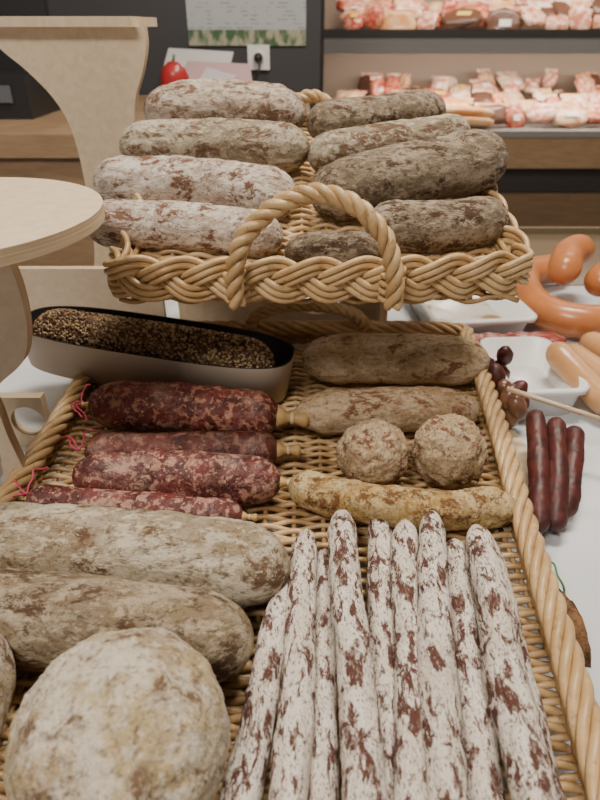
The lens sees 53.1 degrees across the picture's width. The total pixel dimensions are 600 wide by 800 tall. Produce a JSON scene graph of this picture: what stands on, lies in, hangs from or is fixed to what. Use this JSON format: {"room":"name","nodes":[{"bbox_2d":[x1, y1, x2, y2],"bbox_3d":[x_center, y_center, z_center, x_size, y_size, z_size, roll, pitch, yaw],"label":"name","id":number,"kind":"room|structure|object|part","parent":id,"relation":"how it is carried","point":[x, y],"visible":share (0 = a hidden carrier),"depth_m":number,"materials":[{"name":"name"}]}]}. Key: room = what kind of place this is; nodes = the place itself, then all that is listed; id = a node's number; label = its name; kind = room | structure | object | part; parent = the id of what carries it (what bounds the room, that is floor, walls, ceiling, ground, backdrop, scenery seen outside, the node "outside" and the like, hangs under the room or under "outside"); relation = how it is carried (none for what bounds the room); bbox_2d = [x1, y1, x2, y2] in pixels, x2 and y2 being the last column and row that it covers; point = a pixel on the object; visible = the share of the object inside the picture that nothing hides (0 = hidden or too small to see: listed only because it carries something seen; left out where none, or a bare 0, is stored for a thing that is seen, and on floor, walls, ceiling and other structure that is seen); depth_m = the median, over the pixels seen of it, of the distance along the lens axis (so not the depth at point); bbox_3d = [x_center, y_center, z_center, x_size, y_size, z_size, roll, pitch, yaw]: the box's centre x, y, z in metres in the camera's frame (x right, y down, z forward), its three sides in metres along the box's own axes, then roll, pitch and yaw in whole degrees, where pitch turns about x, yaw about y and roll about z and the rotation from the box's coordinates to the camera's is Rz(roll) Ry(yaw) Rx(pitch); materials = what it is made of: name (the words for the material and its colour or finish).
{"room":"food shop","nodes":[
{"label":"food shop","id":0,"kind":"room"},
{"bbox_2d":[47,0,320,110],"bbox_3d":[-1.965,-1.383,2.025,4.070,3.000,0.100,0,32,0],"label":"wall","id":1,"kind":"structure","parent":0,"point":[297,68],"depth_m":2.06,"materials":[{"name":"black paint"}]},
{"bbox_2d":[186,0,305,45],"bbox_3d":[-0.180,-1.439,1.925,0.400,0.520,0.006,0,32,0],"label":"poster","id":2,"kind":"object","parent":1,"relation":"attached to","point":[210,22],"depth_m":2.02,"materials":[{"name":"white paper"}]},
{"bbox_2d":[247,45,269,80],"bbox_3d":[-0.146,-1.160,2.063,0.074,0.103,0.079,-6,32,-9],"label":"power outlet","id":3,"kind":"object","parent":1,"relation":"attached to","point":[258,55],"visible":0.95,"depth_m":2.02,"materials":[{"name":"white plastic"}]},
{"bbox_2d":[498,192,599,192],"bbox_3d":[0.000,-2.920,4.484,8.000,3.000,0.100,0,32,0],"label":"wall","id":4,"kind":"structure","parent":0,"point":[498,192],"depth_m":5.14,"materials":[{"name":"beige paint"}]},
{"bbox_3d":[0.000,0.473,1.828,8.000,0.040,8.000,0,32,0],"label":"floor","id":5,"kind":"structure","parent":0,"visible":0},
{"bbox_2d":[0,95,309,265],"bbox_3d":[-0.960,-0.361,2.041,1.980,1.130,0.905,0,32,0],"label":"countertop","id":6,"kind":"structure","parent":5,"relation":"on","point":[44,147],"depth_m":1.41,"materials":[{"name":"brown wood"}]},
{"bbox_2d":[0,0,60,118],"bbox_3d":[-0.800,-0.915,1.606,0.220,0.270,0.257,0,32,0],"label":"scale","id":7,"kind":"object","parent":6,"relation":"on","point":[22,96],"visible":0.63,"depth_m":1.59,"materials":[{"name":"black plastic"}]},
{"bbox_2d":[161,54,188,85],"bbox_3d":[-0.359,-0.922,1.723,0.081,0.123,0.060,0,32,0],"label":"bell pepper","id":8,"kind":"object","parent":6,"relation":"on","point":[172,71],"visible":0.52,"depth_m":1.70,"materials":[{"name":"red food"}]},
{"bbox_2d":[164,48,251,80],"bbox_3d":[-0.296,-1.026,1.901,0.391,0.144,0.348,0,32,0],"label":"magazine stack","id":9,"kind":"object","parent":6,"relation":"on","point":[198,64],"visible":0.32,"depth_m":1.94,"materials":[{"name":"grey paper"}]},
{"bbox_2d":[0,286,599,795],"bbox_3d":[0.150,0.507,0.859,1.900,0.900,1.320,0,32,0],"label":"table","id":10,"kind":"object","parent":5,"relation":"on","point":[574,550],"depth_m":0.65,"materials":[{"name":"white"}]},
{"bbox_2d":[0,392,49,445],"bbox_3d":[-0.380,0.024,0.716,0.160,0.069,0.012,0,32,0],"label":"plywood board","id":11,"kind":"object","parent":10,"relation":"on","point":[36,401],"visible":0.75,"depth_m":0.70,"materials":[{"name":"beige wood"}]},
{"bbox_2d":[0,177,104,488],"bbox_3d":[-0.296,-0.021,0.565,0.264,0.306,0.264,0,32,0],"label":"pedestal","id":12,"kind":"object","parent":10,"relation":"on","point":[39,217],"visible":0.93,"depth_m":0.50,"materials":[{"name":"beige wood"}]},
{"bbox_3d":[-0.345,-0.022,0.576,0.012,0.294,0.200,0,32,0],"label":"cross panel","id":13,"kind":"part","parent":12,"relation":"part of","materials":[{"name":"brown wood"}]},
{"bbox_3d":[-0.282,-0.006,0.551,0.104,0.294,0.012,0,32,0],"label":"leg panel","id":14,"kind":"part","parent":12,"relation":"part of","materials":[{"name":"brown wood"}]},
{"bbox_2d":[0,16,156,265],"bbox_3d":[-0.344,-0.366,0.986,0.263,0.444,0.170,0,32,0],"label":"stand","id":15,"kind":"object","parent":10,"relation":"on","point":[93,68],"visible":0.52,"depth_m":0.84,"materials":[{"name":"beige wood"}]},
{"bbox_2d":[18,266,166,316],"bbox_3d":[-0.378,-0.137,0.911,0.345,0.134,0.012,0,32,0],"label":"wooden stand","id":16,"kind":"object","parent":10,"relation":"on","point":[46,286],"visible":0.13,"depth_m":0.89,"materials":[{"name":"beige wood"}]},
{"bbox_2d":[0,604,341,794],"bbox_3d":[-0.080,0.230,0.427,0.280,0.016,0.280,0,32,0],"label":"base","id":17,"kind":"object","parent":10,"relation":"on","point":[5,742],"visible":0.02,"depth_m":0.44,"materials":[{"name":"beige wicker"}]},
{"bbox_2d":[178,217,387,320],"bbox_3d":[-0.029,-0.210,0.901,0.321,0.269,0.090,0,32,0],"label":"stand","id":18,"kind":"object","parent":10,"relation":"on","point":[212,310],"visible":0.04,"depth_m":0.94,"materials":[{"name":"brown wood"}]},
{"bbox_2d":[102,89,533,311],"bbox_3d":[0.017,-0.259,0.709,0.446,0.162,0.445,0,32,0],"label":"wicker basket","id":19,"kind":"object","parent":18,"relation":"on","point":[398,278],"visible":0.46,"depth_m":0.57,"materials":[{"name":"beige wicker"}]},
{"bbox_2d":[89,199,282,258],"bbox_3d":[-0.124,-0.185,0.649,0.215,0.059,0.060,3,32,5],"label":"salami","id":20,"kind":"object","parent":19,"relation":"in","point":[209,228],"visible":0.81,"depth_m":0.63,"materials":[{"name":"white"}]},
{"bbox_2d":[92,155,295,220],"bbox_3d":[-0.122,-0.249,0.701,0.247,0.067,0.074,7,33,11],"label":"salami","id":21,"kind":"object","parent":19,"relation":"in","point":[216,181],"visible":0.66,"depth_m":0.68,"materials":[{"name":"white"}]},
{"bbox_2d":[119,117,309,172],"bbox_3d":[-0.106,-0.318,0.748,0.237,0.062,0.070,0,32,0],"label":"salami","id":22,"kind":"object","parent":19,"relation":"in","point":[284,146],"visible":0.79,"depth_m":0.72,"materials":[{"name":"brown food"}]},
{"bbox_2d":[143,84,305,127],"bbox_3d":[-0.102,-0.389,0.807,0.222,0.063,0.064,4,32,6],"label":"salami","id":23,"kind":"object","parent":19,"relation":"in","point":[170,101],"visible":0.76,"depth_m":0.78,"materials":[{"name":"brown food"}]},
{"bbox_2d":[169,78,287,88],"bbox_3d":[-0.101,-0.425,0.846,0.187,0.050,0.053,0,32,0],"label":"salami","id":24,"kind":"object","parent":19,"relation":"in","point":[229,81],"visible":0.15,"depth_m":0.83,"materials":[{"name":"brown food"}]},
{"bbox_2d":[284,231,382,264],"bbox_3d":[0.035,-0.151,0.617,0.102,0.044,0.044,0,32,0],"label":"salami","id":25,"kind":"object","parent":19,"relation":"in","point":[343,247],"visible":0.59,"depth_m":0.60,"materials":[{"name":"brown food"}]},
{"bbox_2d":[307,89,445,138],"bbox_3d":[0.103,-0.378,0.801,0.199,0.063,0.057,-10,33,-16],"label":"salami","id":26,"kind":"object","parent":19,"relation":"in","point":[342,112],"visible":0.65,"depth_m":0.78,"materials":[{"name":"brown food"}]},
{"bbox_2d":[307,113,470,171],"bbox_3d":[0.112,-0.319,0.749,0.211,0.067,0.058,-7,33,-11],"label":"salami","id":27,"kind":"object","parent":19,"relation":"in","point":[327,147],"visible":0.56,"depth_m":0.72,"materials":[{"name":"brown food"}]},
{"bbox_2d":[311,129,508,221],"bbox_3d":[0.124,-0.256,0.684,0.233,0.092,0.074,-7,33,-11],"label":"salami","id":28,"kind":"object","parent":19,"relation":"in","point":[470,161],"visible":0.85,"depth_m":0.66,"materials":[{"name":"brown food"}]},
{"bbox_2d":[365,196,508,254],"bbox_3d":[0.149,-0.188,0.650,0.161,0.059,0.060,-5,32,-8],"label":"salami","id":29,"kind":"object","parent":19,"relation":"in","point":[426,227],"visible":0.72,"depth_m":0.63,"materials":[{"name":"brown food"}]},
{"bbox_3d":[0.125,-0.210,0.901,0.012,0.269,0.090,0,32,0],"label":"panel","id":30,"kind":"part","parent":18,"relation":"part of","materials":[{"name":"brown wood"}]},
{"bbox_2d":[0,301,599,799],"bbox_3d":[-0.031,0.084,0.558,0.536,0.091,0.791,1,32,2],"label":"wicker tray","id":31,"kind":"object","parent":10,"relation":"on","point":[576,720],"visible":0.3,"depth_m":0.57,"materials":[{"name":"beige wicker"}]},
{"bbox_2d":[0,635,15,736],"bbox_3d":[-0.215,0.215,0.349,0.069,0.068,0.187,-5,32,-8],"label":"salami","id":32,"kind":"object","parent":31,"relation":"in","point":[7,661],"visible":1,"depth_m":0.39,"materials":[{"name":"brown food"}]},
{"bbox_2d":[11,384,99,496],"bbox_3d":[-0.250,0.042,0.618,0.043,0.038,0.192,8,33,12],"label":"twine","id":33,"kind":"object","parent":31,"relation":"on","point":[70,438],"visible":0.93,"depth_m":0.63,"materials":[{"name":"red fabric"}]},
{"bbox_2d":[3,627,230,799],"bbox_3d":[-0.101,0.192,0.340,0.121,0.115,0.125,2,32,2],"label":"salami","id":34,"kind":"object","parent":31,"relation":"on","point":[134,713],"visible":1,"depth_m":0.30,"materials":[{"name":"beige food"}]},
{"bbox_2d":[0,568,253,682],"bbox_3d":[-0.151,0.161,0.435,0.239,0.068,0.069,3,32,5],"label":"salami","id":35,"kind":"object","parent":31,"relation":"in","point":[44,614],"visible":0.77,"depth_m":0.41,"materials":[{"name":"brown food"}]},
{"bbox_2d":[17,484,257,521],"bbox_3d":[-0.154,0.101,0.562,0.230,0.036,0.033,3,32,4],"label":"salami","id":36,"kind":"object","parent":31,"relation":"in","point":[44,494],"visible":0.59,"depth_m":0.55,"materials":[{"name":"brown food"}]},
{"bbox_2d":[0,501,289,607],"bbox_3d":[-0.148,0.125,0.490,0.284,0.073,0.074,4,32,6],"label":"salami","id":37,"kind":"object","parent":31,"relation":"in","point":[244,562],"visible":0.76,"depth_m":0.46,"materials":[{"name":"brown food"}]},
{"bbox_2d":[28,306,294,402],"bbox_3d":[-0.182,-0.065,0.763,0.355,0.097,0.110,6,32,9],"label":"container","id":38,"kind":"object","parent":31,"relation":"in","point":[104,345],"visible":1,"depth_m":0.72,"materials":[{"name":"beige"}]},
{"bbox_2d":[72,448,289,504],"bbox_3d":[-0.112,0.075,0.587,0.220,0.051,0.057,0,32,0],"label":"salami","id":39,"kind":"object","parent":31,"relation":"in","point":[243,479],"visible":0.81,"depth_m":0.57,"materials":[{"name":"brown food"}]},
{"bbox_2d":[74,381,308,432],"bbox_3d":[-0.120,0.010,0.671,0.263,0.062,0.062,0,32,0],"label":"salami","id":40,"kind":"object","parent":31,"relation":"in","point":[130,405],"visible":0.93,"depth_m":0.65,"materials":[{"name":"brown food"}]},
{"bbox_2d":[84,431,300,463],"bbox_3d":[-0.112,0.053,0.631,0.226,0.043,0.042,-1,32,-1],"label":"salami","id":41,"kind":"object","parent":31,"relation":"in","point":[264,444],"visible":0.64,"depth_m":0.62,"materials":[{"name":"brown food"}]},
{"bbox_2d":[218,582,287,799],"bbox_3d":[-0.028,0.208,0.384,0.026,0.025,0.233,5,32,8],"label":"sausage","id":42,"kind":"object","parent":31,"relation":"in","point":[246,768],"visible":0.93,"depth_m":0.38,"materials":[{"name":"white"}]},
{"bbox_2d":[269,528,318,799],"bbox_3d":[-0.002,0.190,0.404,0.027,0.026,0.285,2,32,3],"label":"sausage","id":43,"kind":"object","parent":31,"relation":"in","point":[294,734],"visible":1,"depth_m":0.39,"materials":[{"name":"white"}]},
{"bbox_2d":[308,549,339,799],"bbox_3d":[0.016,0.204,0.407,0.024,0.022,0.275,1,32,2],"label":"sausage","id":44,"kind":"object","parent":31,"relation":"in","point":[324,774],"visible":0.62,"depth_m":0.40,"materials":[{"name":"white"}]},
{"bbox_2d":[336,418,408,484],"bbox_3d":[0.073,0.054,0.604,0.074,0.071,0.074,0,32,0],"label":"salami","id":45,"kind":"object","parent":31,"relation":"in","point":[370,450],"visible":0.95,"depth_m":0.58,"materials":[{"name":"beige food"}]},
{"bbox_2d":[366,519,394,799],"bbox_3d":[0.059,0.191,0.428,0.026,0.026,0.325,3,32,5],"label":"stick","id":46,"kind":"object","parent":31,"relation":"in","point":[379,607],"visible":0.63,"depth_m":0.45,"materials":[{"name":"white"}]},
{"bbox_2d":[327,509,387,799],"bbox_3d":[0.036,0.178,0.406,0.029,0.027,0.300,0,32,0],"label":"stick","id":47,"kind":"object","parent":46,"relation":"on","point":[361,753],"visible":1,"depth_m":0.39,"materials":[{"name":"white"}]},
{"bbox_2d":[289,386,479,434],"bbox_3d":[0.091,0.011,0.683,0.228,0.053,0.053,-2,32,-3],"label":"salami","id":48,"kind":"object","parent":31,"relation":"in","point":[331,411],"visible":0.75,"depth_m":0.66,"materials":[{"name":"brown food"}]},
{"bbox_2d":[302,332,489,385],"bbox_3d":[0.122,-0.053,0.772,0.240,0.067,0.069,0,32,0],"label":"salami","id":49,"kind":"object","parent":31,"relation":"in","point":[341,358],"visible":0.99,"depth_m":0.74,"materials":[{"name":"brown food"}]},
{"bbox_2d":[286,470,515,532],"bbox_3d":[0.086,0.096,0.560,0.228,0.044,0.054,4,32,7],"label":"salami","id":50,"kind":"object","parent":31,"relation":"on","point":[490,507],"visible":0.86,"depth_m":0.54,"materials":[{"name":"brown food"}]},
{"bbox_2d":[389,519,427,799],"bbox_3d":[0.074,0.186,0.409,0.026,0.026,0.298,4,32,6],"label":"sausage","id":51,"kind":"object","parent":31,"relation":"in","point":[410,782],"visible":0.98,"depth_m":0.40,"materials":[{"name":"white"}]},
{"bbox_2d":[416,510,469,799],"bbox_3d":[0.093,0.178,0.405,0.028,0.028,0.301,4,32,7],"label":"sausage","id":52,"kind":"object","parent":31,"relation":"in","point":[439,692],"visible":1,"depth_m":0.39,"materials":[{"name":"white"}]},
{"bbox_2d":[410,413,488,487],"bbox_3d":[0.149,0.052,0.605,0.077,0.076,0.076,0,32,0],"label":"salami","id":53,"kind":"object","parent":31,"relation":"in","point":[448,450],"visible":1,"depth_m":0.58,"materials":[{"name":"beige food"}]},
{"bbox_2d":[446,538,504,799],"bbox_3d":[0.117,0.200,0.411,0.028,0.027,0.288,4,32,7],"label":"sausage","id":54,"kind":"object","parent":31,"relation":"in","point":[480,739],"visible":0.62,"depth_m":0.40,"materials":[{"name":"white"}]},
{"bbox_2d":[521,626,564,799],"bbox_3d":[0.149,0.212,0.392,0.024,0.025,0.241,3,32,4],"label":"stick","id":55,"kind":"object","parent":31,"relation":"in","point":[537,697],"visible":0.23,"depth_m":0.39,"materials":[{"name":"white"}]},
{"bbox_2d":[465,524,559,799],"bbox_3d":[0.139,0.183,0.399,0.035,0.033,0.284,3,32,5],"label":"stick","id":56,"kind":"object","parent":55,"relation":"on","point":[513,709],"visible":1,"depth_m":0.39,"materials":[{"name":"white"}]},
{"bbox_2d":[410,292,536,333],"bbox_3d":[0.280,-0.157,1.028,0.172,0.045,0.208,-4,32,-6],"label":"food tray","id":57,"kind":"object","parent":10,"relation":"on","point":[500,316],"visible":0.29,"depth_m":1.02,"materials":[{"name":"white plastic"}]},
{"bbox_2d":[422,226,599,285],"bbox_3d":[0.450,-0.274,1.363,1.300,0.140,0.352,0,32,0],"label":"ledge","id":58,"kind":"object","parent":10,"relation":"attached to","point":[543,239],"visible":0.02,"depth_m":1.44,"materials":[{"name":"brown"}]},
{"bbox_2d":[473,331,566,342],"bbox_3d":[0.408,0.006,0.774,0.200,0.036,0.455,-9,33,-14],"label":"meat","id":59,"kind":"object","parent":10,"relation":"on","point":[553,337],"visible":0.3,"depth_m":0.92,"materials":[{"name":"food"}]},
{"bbox_2d":[480,336,589,415],"bbox_3d":[0.315,-0.033,0.829,0.110,0.045,0.159,0,32,0],"label":"food tray","id":60,"kind":"object","parent":10,"relation":"on","point":[529,363],"visible":0.59,"depth_m":0.87,"materials":[{"name":"white plastic"}]},
{"bbox_2d":[487,346,529,427],"bbox_3d":[0.259,-0.017,0.757,0.047,0.063,0.138,0,32,0],"label":"bunch","id":61,"kind":"object","parent":60,"relation":"in","point":[515,406],"visible":0.79,"depth_m":0.73,"materials":[{"name":"brown food"}]},
{"bbox_2d":[506,386,599,421],"bbox_3d":[0.297,0.009,0.666,0.136,0.028,0.006,12,34,18],"label":"skewer","id":62,"kind":"object","parent":61,"relation":"in","point":[509,389],"visible":1,"depth_m":0.67,"materials":[{"name":"brown wood"}]},
{"bbox_2d":[526,409,550,533],"bbox_3d":[0.247,0.070,0.624,0.022,0.065,0.140,7,33,11],"label":"sausage","id":63,"kind":"object","parent":10,"relation":"on","point":[536,428],"visible":0.89,"depth_m":0.61,"materials":[{"name":"brown food"}]},
{"bbox_2d":[516,255,599,337],"bbox_3d":[0.452,-0.188,1.050,0.182,0.061,0.291,-5,32,-8],"label":"sausage","id":64,"kind":"object","parent":10,"relation":"on","point":[558,316],"visible":0.59,"depth_m":0.96,"materials":[{"name":"brown food"}]},
{"bbox_2d":[547,234,594,284],"bbox_3d":[0.468,-0.246,1.042,0.061,0.061,0.153,19,37,28],"label":"sausage","id":65,"kind":"object","parent":64,"relation":"on","point":[567,259],"visible":1,"depth_m":1.00,"materials":[{"name":"brown food"}]},
{"bbox_2d":[584,262,599,296],"bbox_3d":[0.535,-0.212,1.012,0.143,0.058,0.059,-17,36,-25],"label":"sausage","id":66,"kind":"object","parent":64,"relation":"on","point":[592,277],"visible":1,"depth_m":0.98,"materials":[{"name":"brown food"}]},
{"bbox_2d":[547,417,568,531],"bbox_3d":[0.267,0.074,0.626,0.023,0.063,0.129,8,33,13],"label":"sausage","id":67,"kind":"object","parent":10,"relation":"on","point":[556,426],"visible":0.91,"depth_m":0.61,"materials":[{"name":"brown food"}]},
{"bbox_2d":[552,562,565,593],"bbox_3d":[0.225,0.159,0.536,0.006,0.032,0.062,0,32,0],"label":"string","id":68,"kind":"object","parent":10,"relation":"on","point":[553,563],"visible":0.56,"depth_m":0.52,"materials":[{"name":"green fabric"}]},
{"bbox_2d":[545,342,599,413],"bbox_3d":[0.375,-0.031,0.798,0.040,0.056,0.133,-10,33,-15],"label":"frankfurter","id":69,"kind":"object","parent":10,"relation":"on","point":[561,357],"visible":0.95,"depth_m":0.80,"materials":[{"name":"brown food"}]},
{"bbox_2d":[559,588,590,667],"bbox_3d":[0.216,0.183,0.492,0.029,0.039,0.076,0,32,0],"label":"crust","id":70,"kind":"object","parent":10,"relation":"on","point":[581,635],"visible":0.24,"depth_m":0.47,"materials":[{"name":"brown food"}]},
{"bbox_2d":[566,425,584,517],"bbox_3d":[0.287,0.073,0.635,0.023,0.053,0.108,11,34,17],"label":"sausage","id":71,"kind":"object","parent":10,"relation":"on","point":[575,441],"visible":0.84,"depth_m":0.62,"materials":[{"name":"brown food"}]},
{"bbox_2d":[569,344,599,373],"bbox_3d":[0.417,-0.030,0.825,0.041,0.038,0.175,-7,33,-11],"label":"frankfurter","id":72,"kind":"object","parent":10,"relation":"on","point":[591,358],"visible":0.26,"depth_m":0.84,"materials":[{"name":"brown food"}]},
{"bbox_2d":[579,332,599,356],"bbox_3d":[0.464,-0.049,0.855,0.043,0.038,0.184,-7,33,-11],"label":"frankfurter","id":73,"kind":"object","parent":10,"relation":"on","point":[590,341],"visible":0.77,"depth_m":0.90,"materials":[{"name":"brown food"}]},
{"bbox_2d":[320,0,599,225],"bbox_3d":[1.653,-1.879,3.384,3.125,2.300,0.780,0,32,0],"label":"refrigerated case","id":74,"kind":"object","parent":5,"relation":"on","point":[543,157],"visible":0.44,"depth_m":3.39,"materials":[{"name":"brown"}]},
{"bbox_2d":[332,0,599,127],"bbox_3d":[1.691,-1.938,3.355,3.038,0.714,0.748,0,32,0],"label":"meat","id":75,"kind":"object","parent":74,"relation":"in","point":[487,106],"visible":0.84,"depth_m":3.26,"materials":[{"name":"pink food"}]}
]}

